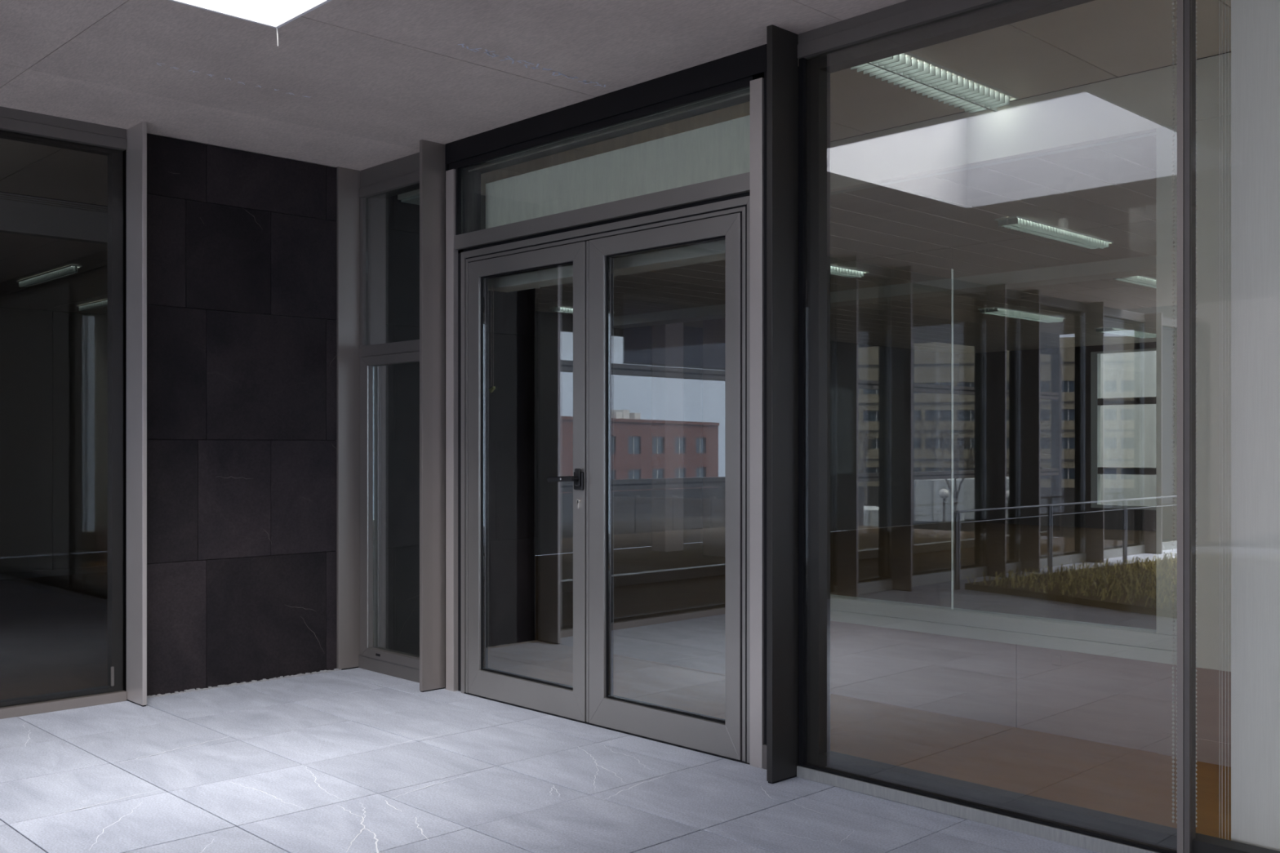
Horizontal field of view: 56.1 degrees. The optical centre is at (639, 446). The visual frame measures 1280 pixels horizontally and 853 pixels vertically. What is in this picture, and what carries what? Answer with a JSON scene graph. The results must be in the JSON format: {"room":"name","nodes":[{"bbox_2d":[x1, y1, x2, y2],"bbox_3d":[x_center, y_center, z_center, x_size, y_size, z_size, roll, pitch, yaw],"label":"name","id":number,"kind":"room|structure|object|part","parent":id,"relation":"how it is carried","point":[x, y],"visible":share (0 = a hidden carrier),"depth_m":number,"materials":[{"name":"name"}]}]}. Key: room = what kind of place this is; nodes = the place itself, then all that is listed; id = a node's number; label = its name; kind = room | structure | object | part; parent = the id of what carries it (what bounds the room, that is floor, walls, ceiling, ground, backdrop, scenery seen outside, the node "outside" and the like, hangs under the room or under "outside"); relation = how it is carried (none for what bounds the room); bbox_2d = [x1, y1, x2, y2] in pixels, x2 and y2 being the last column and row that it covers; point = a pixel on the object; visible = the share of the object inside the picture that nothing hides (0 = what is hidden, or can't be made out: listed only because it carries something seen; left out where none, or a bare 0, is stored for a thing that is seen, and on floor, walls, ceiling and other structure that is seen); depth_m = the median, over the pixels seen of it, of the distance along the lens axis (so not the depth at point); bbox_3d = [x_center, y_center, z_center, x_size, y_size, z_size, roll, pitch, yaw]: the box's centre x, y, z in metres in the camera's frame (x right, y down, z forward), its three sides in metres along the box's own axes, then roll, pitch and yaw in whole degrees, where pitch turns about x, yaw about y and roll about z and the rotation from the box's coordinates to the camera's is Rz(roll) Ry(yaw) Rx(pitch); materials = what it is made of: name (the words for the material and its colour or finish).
{"room":"building entrance","nodes":[
{"label":"building entrance","id":0,"kind":"room"},
{"bbox_2d":[0,306,107,579],"bbox_3d":[-4.389,-0.140,8.247,3.950,2.680,6.050,0,0,-44],"label":"wall","id":1,"kind":"structure","parent":0,"point":[54,364],"depth_m":11.17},
{"bbox_3d":[-5.706,-0.059,10.975,0.614,2.399,0.098,0,0,-44],"label":"wall panel","id":2,"kind":"part","parent":1,"relation":"part of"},
{"bbox_3d":[-6.497,-0.140,10.368,3.880,2.680,0.070,0,0,-44],"label":"wall panel","id":3,"kind":"part","parent":1,"relation":"part of","materials":[{"name":"black"}]},
{"bbox_3d":[-6.370,1.171,10.338,3.740,0.058,0.130,0,0,-44],"label":"skirting","id":4,"kind":"part","parent":1,"relation":"part of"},
{"bbox_3d":[-5.261,-0.059,11.407,0.614,2.399,0.099,0,0,-44],"label":"wall panel","id":5,"kind":"part","parent":1,"relation":"part of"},
{"bbox_2d":[0,137,107,315],"bbox_3d":[-7.388,-1.520,5.282,13.157,0.520,6.128,0,0,-44],"label":"ceiling","id":6,"kind":"structure","parent":0,"point":[54,200],"depth_m":7.26,"materials":[{"name":"grey concrete"}]},
{"bbox_2d":[17,264,81,287],"bbox_3d":[-4.308,-1.236,8.745,0.070,0.044,1.162,0,0,-44],"label":"ceiling light","id":7,"kind":"object","parent":6,"relation":"attached to","point":[71,269],"visible":1,"depth_m":8.66,"materials":[{"name":"white metal"}]},
{"bbox_2d":[0,193,107,208],"bbox_3d":[-3.391,-1.466,7.297,3.500,0.005,0.004,0,0,-44],"label":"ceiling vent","id":8,"kind":"object","parent":6,"relation":"in","point":[6,197],"depth_m":7.16,"materials":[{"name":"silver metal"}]},
{"bbox_2d":[0,195,107,211],"bbox_3d":[-3.391,-1.454,7.297,3.500,0.005,0.004,0,0,-44],"label":"ceiling vent","id":9,"kind":"object","parent":6,"relation":"in","point":[22,200],"depth_m":7.18,"materials":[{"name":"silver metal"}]},
{"bbox_2d":[0,198,107,213],"bbox_3d":[-3.391,-1.442,7.297,3.500,0.005,0.004,0,0,-44],"label":"ceiling vent","id":10,"kind":"object","parent":6,"relation":"in","point":[37,203],"depth_m":7.19,"materials":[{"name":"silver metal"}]},
{"bbox_2d":[76,298,107,311],"bbox_3d":[-4.759,-1.236,10.502,0.060,0.044,0.712,0,0,-44],"label":"ceiling light","id":11,"kind":"object","parent":6,"relation":"attached to","point":[103,303],"visible":0.89,"depth_m":10.48,"materials":[{"name":"white metal"}]},
{"bbox_3d":[-4.759,-1.254,10.502,0.060,0.009,0.712,0,0,-44],"label":"frame","id":12,"kind":"part","parent":11,"relation":"part of","materials":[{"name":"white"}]},
{"bbox_2d":[122,133,382,696],"bbox_3d":[-1.988,-0.150,6.244,1.395,2.700,0.211,0,0,-44],"label":"wall","id":13,"kind":"structure","parent":0,"point":[242,246],"depth_m":6.06,"materials":[{"name":"black tile"}]},
{"bbox_2d":[0,106,126,719],"bbox_3d":[-3.553,-0.150,4.654,3.044,2.701,0.112,0,0,-44],"label":"window","id":14,"kind":"structure","parent":13,"relation":"in","point":[18,125],"depth_m":5.67,"materials":[{"name":"grey metal"}]},
{"bbox_3d":[-3.565,-1.393,4.666,3.039,0.020,0.058,0,0,-44],"label":"frame rail","id":15,"kind":"part","parent":14,"relation":"part of","materials":[{"name":"grey metal"}]},
{"bbox_3d":[-3.565,1.145,4.666,3.039,0.020,0.058,0,0,-44],"label":"frame rail","id":16,"kind":"part","parent":14,"relation":"part of","materials":[{"name":"grey metal"}]},
{"bbox_3d":[-3.553,1.178,4.654,3.044,0.044,0.112,0,0,-44],"label":"sill","id":17,"kind":"part","parent":14,"relation":"part of","materials":[{"name":"grey metal"}]},
{"bbox_2d":[358,145,445,687],"bbox_3d":[-1.221,-0.150,6.283,0.120,2.701,0.774,0,0,-44],"label":"window","id":18,"kind":"structure","parent":13,"relation":"in","point":[400,175],"depth_m":6.47,"materials":[{"name":"grey metal"}]},
{"bbox_3d":[-1.442,-0.949,6.540,0.078,0.802,0.026,0,0,-44],"label":"frame","id":19,"kind":"part","parent":18,"relation":"part of","materials":[{"name":"grey metal"}]},
{"bbox_3d":[-1.227,1.105,6.255,0.068,0.048,0.736,0,0,-44],"label":"sash rail","id":20,"kind":"part","parent":18,"relation":"part of","materials":[{"name":"grey metal"}]},
{"bbox_3d":[-1.227,-0.460,6.255,0.068,0.048,0.736,0,0,-44],"label":"sash rail","id":21,"kind":"part","parent":18,"relation":"part of","materials":[{"name":"grey metal"}]},
{"bbox_3d":[-1.225,0.322,6.253,0.008,1.514,0.600,0,0,-44],"label":"glass pane","id":22,"kind":"part","parent":18,"relation":"part of","materials":[{"name":"glass"}]},
{"bbox_3d":[-1.218,1.165,6.286,0.112,0.070,0.774,0,0,-44],"label":"sill","id":23,"kind":"part","parent":18,"relation":"part of","materials":[{"name":"grey metal"}]},
{"bbox_2d":[382,195,535,655],"bbox_3d":[-2.610,-0.215,8.686,1.095,2.830,4.500,0,0,-44],"label":"wall","id":24,"kind":"structure","parent":0,"point":[512,404],"depth_m":6.86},
{"bbox_3d":[-2.269,-0.150,9.017,0.145,2.700,4.500,0,0,-44],"label":"wall panel","id":25,"kind":"part","parent":24,"relation":"part of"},
{"bbox_2d":[0,521,1231,852],"bbox_3d":[-0.009,1.254,6.542,25.500,0.132,14.600,0,0,-44],"label":"floor","id":26,"kind":"structure","parent":0,"point":[357,760],"depth_m":4.75,"materials":[{"name":"grey tile"}]},
{"bbox_2d":[126,121,146,706],"bbox_3d":[-2.354,-0.150,5.620,0.020,2.701,0.195,0,0,-44],"label":"fin","id":27,"kind":"structure","parent":26,"relation":"on","point":[136,135],"depth_m":5.59,"materials":[{"name":"grey metal"}]},
{"bbox_2d":[335,166,359,670],"bbox_3d":[-1.578,-0.150,6.496,0.135,2.701,0.030,0,0,-44],"label":"fin","id":28,"kind":"structure","parent":26,"relation":"on","point":[348,442],"depth_m":6.48,"materials":[{"name":"grey metal"}]},
{"bbox_2d":[419,139,444,692],"bbox_3d":[-1.022,-0.150,5.922,0.138,2.701,0.022,0,0,-44],"label":"fin","id":29,"kind":"structure","parent":26,"relation":"on","point":[432,154],"depth_m":5.91,"materials":[{"name":"grey metal"}]},
{"bbox_2d":[445,44,766,769],"bbox_3d":[-0.150,-0.150,5.227,0.174,2.701,2.180,0,0,-44],"label":"door surround","id":30,"kind":"object","parent":26,"relation":"on","point":[744,72],"visible":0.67,"depth_m":5.03,"materials":[{"name":"black metal"}]},
{"bbox_3d":[-0.896,-0.081,5.952,0.114,2.562,0.065,0,0,-44],"label":"post","id":31,"kind":"part","parent":30,"relation":"part of","materials":[{"name":"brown metal"}]},
{"bbox_2d":[461,195,750,764],"bbox_3d":[-0.190,0.126,5.232,0.104,2.148,1.857,0,0,-44],"label":"door frame","id":32,"kind":"structure","parent":30,"relation":"attached to","point":[742,205],"depth_m":4.93,"materials":[{"name":"grey metal"}]},
{"bbox_2d":[467,240,588,722],"bbox_3d":[-0.530,0.151,5.498,0.122,2.082,0.878,0,0,-44],"label":"door","id":33,"kind":"structure","parent":32,"relation":"attached to","point":[544,695],"depth_m":5.53,"materials":[{"name":"metal"},{"name":"grey painted aluminium"}]},
{"bbox_3d":[-0.516,1.131,5.531,0.056,0.122,0.851,0,0,-44],"label":"rail","id":34,"kind":"part","parent":33,"relation":"part of","materials":[{"name":"grey metal"}]},
{"bbox_3d":[-0.516,-0.853,5.531,0.056,0.076,0.850,0,0,-44],"label":"rail","id":35,"kind":"part","parent":33,"relation":"part of","materials":[{"name":"grey metal"}]},
{"bbox_3d":[-0.514,0.128,5.526,0.008,1.873,0.675,0,0,-44],"label":"glass pane","id":36,"kind":"part","parent":33,"relation":"part of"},
{"bbox_3d":[-0.347,0.141,5.233,0.016,0.030,0.162,0,0,-44],"label":"lever","id":37,"kind":"part","parent":33,"relation":"part of","materials":[{"name":"black metal"}]},
{"bbox_3d":[-0.266,0.148,5.224,0.012,0.080,0.062,0,0,-44],"label":"handle plate","id":38,"kind":"part","parent":33,"relation":"part of","materials":[{"name":"black metal"}]},
{"bbox_3d":[-0.188,-0.904,5.232,0.101,0.016,1.787,0,0,-44],"label":"frame rail","id":39,"kind":"part","parent":32,"relation":"part of","materials":[{"name":"grey metal"}]},
{"bbox_3d":[-0.190,-0.933,5.232,0.104,0.030,1.856,0,0,-44],"label":"frame rail","id":40,"kind":"part","parent":32,"relation":"part of","materials":[{"name":"grey metal"}]},
{"bbox_2d":[588,212,741,759],"bbox_3d":[0.100,0.151,4.896,0.056,2.082,0.862,0,0,-44],"label":"door","id":41,"kind":"structure","parent":32,"relation":"attached to","point":[708,734],"depth_m":4.98,"materials":[{"name":"metal"},{"name":"grey painted aluminium"}]},
{"bbox_3d":[0.100,1.131,4.896,0.056,0.122,0.861,0,0,-44],"label":"rail","id":42,"kind":"part","parent":41,"relation":"part of","materials":[{"name":"grey metal"}]},
{"bbox_3d":[0.100,-0.853,4.896,0.056,0.076,0.861,0,0,-44],"label":"rail","id":43,"kind":"part","parent":41,"relation":"part of","materials":[{"name":"grey metal"}]},
{"bbox_3d":[0.105,0.128,4.888,0.008,1.873,0.680,0,0,-44],"label":"glass pane","id":44,"kind":"part","parent":41,"relation":"part of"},
{"bbox_2d":[467,92,750,171],"bbox_3d":[-0.215,-1.200,5.229,0.015,0.330,1.886,0,0,-44],"label":"window","id":45,"kind":"structure","parent":30,"relation":"attached to","point":[748,93],"depth_m":5.11,"materials":[{"name":"clear glass"}]},
{"bbox_2d":[485,115,750,292],"bbox_3d":[-0.056,-1.058,5.409,0.145,0.537,1.940,0,0,-44],"label":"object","id":46,"kind":"object","parent":30,"relation":"attached to","point":[719,150],"visible":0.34,"depth_m":5.32,"materials":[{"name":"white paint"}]},
{"bbox_2d":[488,285,495,392],"bbox_3d":[-0.735,-0.534,5.967,0.014,0.531,0.042,0,0,-44],"label":"blind cord","id":47,"kind":"object","parent":46,"relation":"hanging from","point":[491,389],"visible":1,"depth_m":5.96,"materials":[{"name":"white plastic"}]},
{"bbox_3d":[-0.735,-0.284,5.967,0.014,0.030,0.042,0,0,-44],"label":"cord pull","id":48,"kind":"part","parent":47,"relation":"part of","materials":[{"name":"grey"}]},
{"bbox_3d":[-0.734,-0.550,5.967,0.003,0.500,0.018,0,0,-44],"label":"cord","id":49,"kind":"part","parent":47,"relation":"part of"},
{"bbox_3d":[0.475,-0.088,4.540,0.114,2.577,0.060,0,0,-44],"label":"post","id":50,"kind":"part","parent":30,"relation":"part of","materials":[{"name":"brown metal"}]},
{"bbox_3d":[0.506,1.155,4.436,0.008,0.090,0.129,0,0,-44],"label":"fin foot plate","id":51,"kind":"part","parent":30,"relation":"part of","materials":[{"name":"grey metal"}]},
{"bbox_2d":[652,322,683,551],"bbox_3d":[0.319,-0.139,13.884,0.300,2.678,0.220,0,0,-44],"label":"window","id":52,"kind":"structure","parent":26,"relation":"on","point":[667,339],"depth_m":13.79,"materials":[{"name":"clear glass"}]},
{"bbox_2d":[702,318,724,557],"bbox_3d":[0.946,-0.139,13.239,0.300,2.678,0.420,0,0,-44],"label":"pillar","id":53,"kind":"structure","parent":26,"relation":"on","point":[713,330],"depth_m":13.16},
{"bbox_2d":[766,24,798,783],"bbox_3d":[0.514,-0.150,4.332,0.148,2.701,0.026,0,0,-44],"label":"column","id":54,"kind":"structure","parent":26,"relation":"on","point":[782,60],"depth_m":4.31,"materials":[{"name":"black metal"}]},
{"bbox_2d":[796,0,1279,852],"bbox_3d":[2.119,-0.150,2.848,0.112,2.701,4.336,0,0,-44],"label":"window","id":55,"kind":"structure","parent":26,"relation":"on","point":[908,25],"depth_m":4.08,"materials":[{"name":"black"}]},
{"bbox_3d":[2.158,-1.389,2.838,0.070,0.045,4.267,0,0,-44],"label":"frame rail","id":56,"kind":"part","parent":55,"relation":"part of","materials":[{"name":"grey"}]},
{"bbox_3d":[2.119,1.180,2.848,0.112,0.040,4.336,0,0,-44],"label":"sill","id":57,"kind":"part","parent":55,"relation":"part of","materials":[{"name":"grey stone"}]},
{"bbox_3d":[2.158,1.135,2.838,0.070,0.046,4.267,0,0,-44],"label":"frame rail","id":58,"kind":"part","parent":55,"relation":"part of","materials":[{"name":"grey"}]},
{"bbox_2d":[1171,0,1177,823],"bbox_3d":[1.569,-0.138,3.523,0.007,2.484,0.020,0,0,-44],"label":"chain","id":59,"kind":"object","parent":55,"relation":"hanging from","point":[1173,2],"visible":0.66,"depth_m":3.52,"materials":[{"name":"white metal"}]},
{"bbox_2d":[1195,1,1197,826],"bbox_3d":[1.608,-0.138,3.491,0.007,2.484,0.020,0,0,-44],"label":"chain","id":60,"kind":"object","parent":55,"relation":"hanging from","point":[1196,2],"visible":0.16,"depth_m":3.48,"materials":[{"name":"white"}]},
{"bbox_2d":[1227,0,1279,851],"bbox_3d":[2.665,-0.128,2.424,0.060,2.565,2.866,0,0,-44],"label":"wall","id":61,"kind":"structure","parent":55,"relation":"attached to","point":[1255,24],"depth_m":3.38,"materials":[{"name":"white paint"}]},
{"bbox_2d":[0,0,1231,354],"bbox_3d":[1.425,-1.850,6.644,23.300,0.740,13.050,0,0,-44],"label":"ceiling","id":62,"kind":"structure","parent":0,"point":[358,85],"depth_m":5.09,"materials":[{"name":"concrete"}]},
{"bbox_2d":[397,182,445,204],"bbox_3d":[-1.123,-1.414,6.505,0.150,0.132,0.460,0,0,-44],"label":"emergency light","id":63,"kind":"object","parent":62,"relation":"attached to","point":[411,197],"visible":0.18,"depth_m":6.55,"materials":[{"name":"white paint"}]},
{"bbox_2d":[549,306,614,313],"bbox_3d":[-0.620,-1.457,12.986,0.812,0.044,0.150,0,0,-44],"label":"ceiling light","id":64,"kind":"object","parent":62,"relation":"attached to","point":[557,308],"visible":0.38,"depth_m":12.75,"materials":[{"name":"white"}]},
{"bbox_2d":[830,265,869,277],"bbox_3d":[1.321,-1.457,9.658,1.562,0.044,0.150,0,0,-44],"label":"ceiling light","id":65,"kind":"object","parent":62,"relation":"attached to","point":[837,270],"visible":0.31,"depth_m":9.99,"materials":[{"name":"white metal"}]},
{"bbox_3d":[1.321,-1.474,9.658,1.562,0.009,0.150,0,0,-44],"label":"frame","id":66,"kind":"part","parent":65,"relation":"part of","materials":[{"name":"white"}]},
{"bbox_2d":[613,254,1156,328],"bbox_3d":[3.786,-1.427,9.668,0.300,0.104,11.800,0,0,-44],"label":"bulkhead","id":67,"kind":"object","parent":62,"relation":"attached to","point":[1140,265],"visible":0.67,"depth_m":10.55,"materials":[{"name":"white paint"}]},
{"bbox_2d":[850,51,1018,113],"bbox_3d":[1.160,-1.457,4.792,1.032,0.044,0.200,0,0,-44],"label":"ceiling light","id":68,"kind":"object","parent":62,"relation":"attached to","point":[919,76],"visible":0.79,"depth_m":4.77,"materials":[{"name":"white metal"}]},
{"bbox_3d":[1.160,-1.474,4.792,1.032,0.009,0.200,0,0,-44],"label":"frame","id":69,"kind":"part","parent":68,"relation":"part of","materials":[{"name":"white metal"}]},
{"bbox_2d":[977,306,1066,323],"bbox_3d":[4.261,-1.457,13.348,1.562,0.044,0.220,0,0,-44],"label":"ceiling light","id":70,"kind":"object","parent":62,"relation":"attached to","point":[997,311],"visible":1,"depth_m":13.22,"materials":[{"name":"white"}]},
{"bbox_2d":[995,216,1113,248],"bbox_3d":[2.863,-1.457,8.242,1.402,0.044,0.150,0,0,-44],"label":"ceiling light","id":71,"kind":"object","parent":62,"relation":"attached to","point":[1015,223],"visible":1,"depth_m":8.13,"materials":[{"name":"white metal"}]},
{"bbox_2d":[1094,326,1156,337],"bbox_3d":[6.247,-1.457,15.387,1.412,0.044,0.220,0,0,-44],"label":"ceiling light","id":72,"kind":"object","parent":62,"relation":"attached to","point":[1111,330],"visible":0.96,"depth_m":15.23,"materials":[{"name":"white plastic"}]},
{"bbox_2d":[1113,275,1156,288],"bbox_3d":[4.593,-1.457,10.730,1.412,0.044,0.150,0,0,-44],"label":"ceiling light","id":73,"kind":"object","parent":62,"relation":"attached to","point":[1142,280],"visible":0.45,"depth_m":10.47,"materials":[{"name":"white"}]},
{"bbox_3d":[4.593,-1.474,10.730,1.412,0.009,0.150,0,0,-44],"label":"frame","id":74,"kind":"part","parent":73,"relation":"part of","materials":[{"name":"white metal"}]},
{"bbox_2d":[535,311,959,555],"bbox_3d":[0.677,-0.150,15.117,12.570,2.700,0.150,0,0,-44],"label":"window","id":75,"kind":"structure","parent":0,"point":[891,406],"depth_m":15.08,"materials":[{"name":"clear glass"}]},
{"bbox_2d":[830,52,1231,767],"bbox_3d":[1.982,-0.140,4.816,0.108,2.680,7.350,0,0,-44],"label":"wall","id":76,"kind":"structure","parent":0,"point":[1122,702],"depth_m":4.90,"materials":[{"name":"white paint"}]},
{"bbox_3d":[1.234,1.022,5.592,0.100,0.355,1.174,0,0,-44],"label":"knee panel","id":77,"kind":"part","parent":76,"relation":"part of","materials":[{"name":"clear glass"}]},
{"bbox_2d":[830,124,1177,665],"bbox_3d":[1.475,-0.202,5.334,0.112,2.089,1.882,0,0,-44],"label":"window frame","id":78,"kind":"structure","parent":76,"relation":"in","point":[1100,639],"depth_m":4.76,"materials":[{"name":"white metal"}]},
{"bbox_3d":[1.113,-0.258,5.708,0.008,1.977,0.838,0,0,-44],"label":"glass pane","id":79,"kind":"part","parent":78,"relation":"part of","materials":[{"name":"clear glass"}]},
{"bbox_3d":[1.730,-0.258,5.072,0.008,1.977,0.930,0,0,-44],"label":"glass pane","id":80,"kind":"part","parent":78,"relation":"part of","materials":[{"name":"glass"}]},
{"bbox_3d":[1.477,0.761,5.336,0.106,0.058,1.882,0,0,-44],"label":"sill","id":81,"kind":"part","parent":78,"relation":"part of","materials":[{"name":"white"}]},
{"bbox_3d":[1.475,0.818,5.334,0.112,0.051,1.882,0,0,-44],"label":"sill","id":82,"kind":"part","parent":78,"relation":"part of","materials":[{"name":"white"}]},
{"bbox_3d":[1.984,-1.364,4.818,0.100,0.232,7.350,0,0,-44],"label":"header panel","id":83,"kind":"part","parent":76,"relation":"part of","materials":[{"name":"white paint"}]},
{"bbox_3d":[2.053,1.022,4.748,0.100,0.355,1.173,0,0,-44],"label":"knee panel","id":84,"kind":"part","parent":76,"relation":"part of","materials":[{"name":"clear glass"}]},
{"bbox_3d":[2.469,-0.202,4.319,0.100,2.091,0.958,0,0,-44],"label":"wall panel","id":85,"kind":"part","parent":76,"relation":"part of","materials":[{"name":"white paint"}]},
{"bbox_3d":[1.733,0.888,4.999,0.008,0.044,0.040,0,0,-44],"label":"wall socket","id":86,"kind":"object","parent":76,"relation":"attached to","visible":0},
{"bbox_2d":[1053,657,1059,663],"bbox_3d":[1.730,0.888,4.997,0.001,0.028,0.028,0,0,-44],"label":"socket","id":87,"kind":"object","parent":86,"relation":"attached to","point":[1055,660],"depth_m":5.00,"materials":[{"name":"grey plastic"}]},
{"bbox_2d":[959,342,1156,531],"bbox_3d":[9.330,-0.150,15.119,0.150,2.700,11.900,0,0,-44],"label":"wall","id":88,"kind":"structure","parent":0,"point":[1055,516],"depth_m":18.10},
{"bbox_2d":[959,347,1156,510],"bbox_3d":[7.898,-0.250,16.586,0.160,2.300,7.800,0,0,-44],"label":"window","id":89,"kind":"structure","parent":88,"relation":"in","point":[1029,426],"depth_m":18.39,"materials":[{"name":"white"}]},
{"bbox_3d":[5.948,-0.250,18.603,0.150,2.300,2.190,0,0,-44],"label":"wall panel","id":90,"kind":"part","parent":89,"relation":"part of","materials":[{"name":"glass"}]},
{"bbox_3d":[7.706,0.875,16.748,0.110,0.050,2.899,0,0,-44],"label":"frame rail","id":91,"kind":"part","parent":89,"relation":"part of","materials":[{"name":"white metal"}]},
{"bbox_3d":[7.706,-1.385,16.748,0.110,0.030,2.899,0,0,-44],"label":"frame rail","id":92,"kind":"part","parent":89,"relation":"part of","materials":[{"name":"white"}]},
{"bbox_3d":[9.330,-1.450,15.119,0.150,0.100,11.900,0,0,-44],"label":"wall panel","id":93,"kind":"part","parent":88,"relation":"part of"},
{"bbox_3d":[9.330,1.050,15.119,0.150,0.300,11.900,0,0,-44],"label":"wall panel","id":94,"kind":"part","parent":88,"relation":"part of","materials":[{"name":"clear glass"}]},
{"label":"outside","id":95,"kind":"structure","parent":0,"visible":0},
{"bbox_2d":[850,351,1156,530],"bbox_3d":[10.053,-1.050,17.424,0.300,6.500,17.000,0,0,-44],"label":"wall","id":96,"kind":"structure","parent":95,"point":[1128,433],"depth_m":19.43,"materials":[{"name":"concrete"}]}
]}

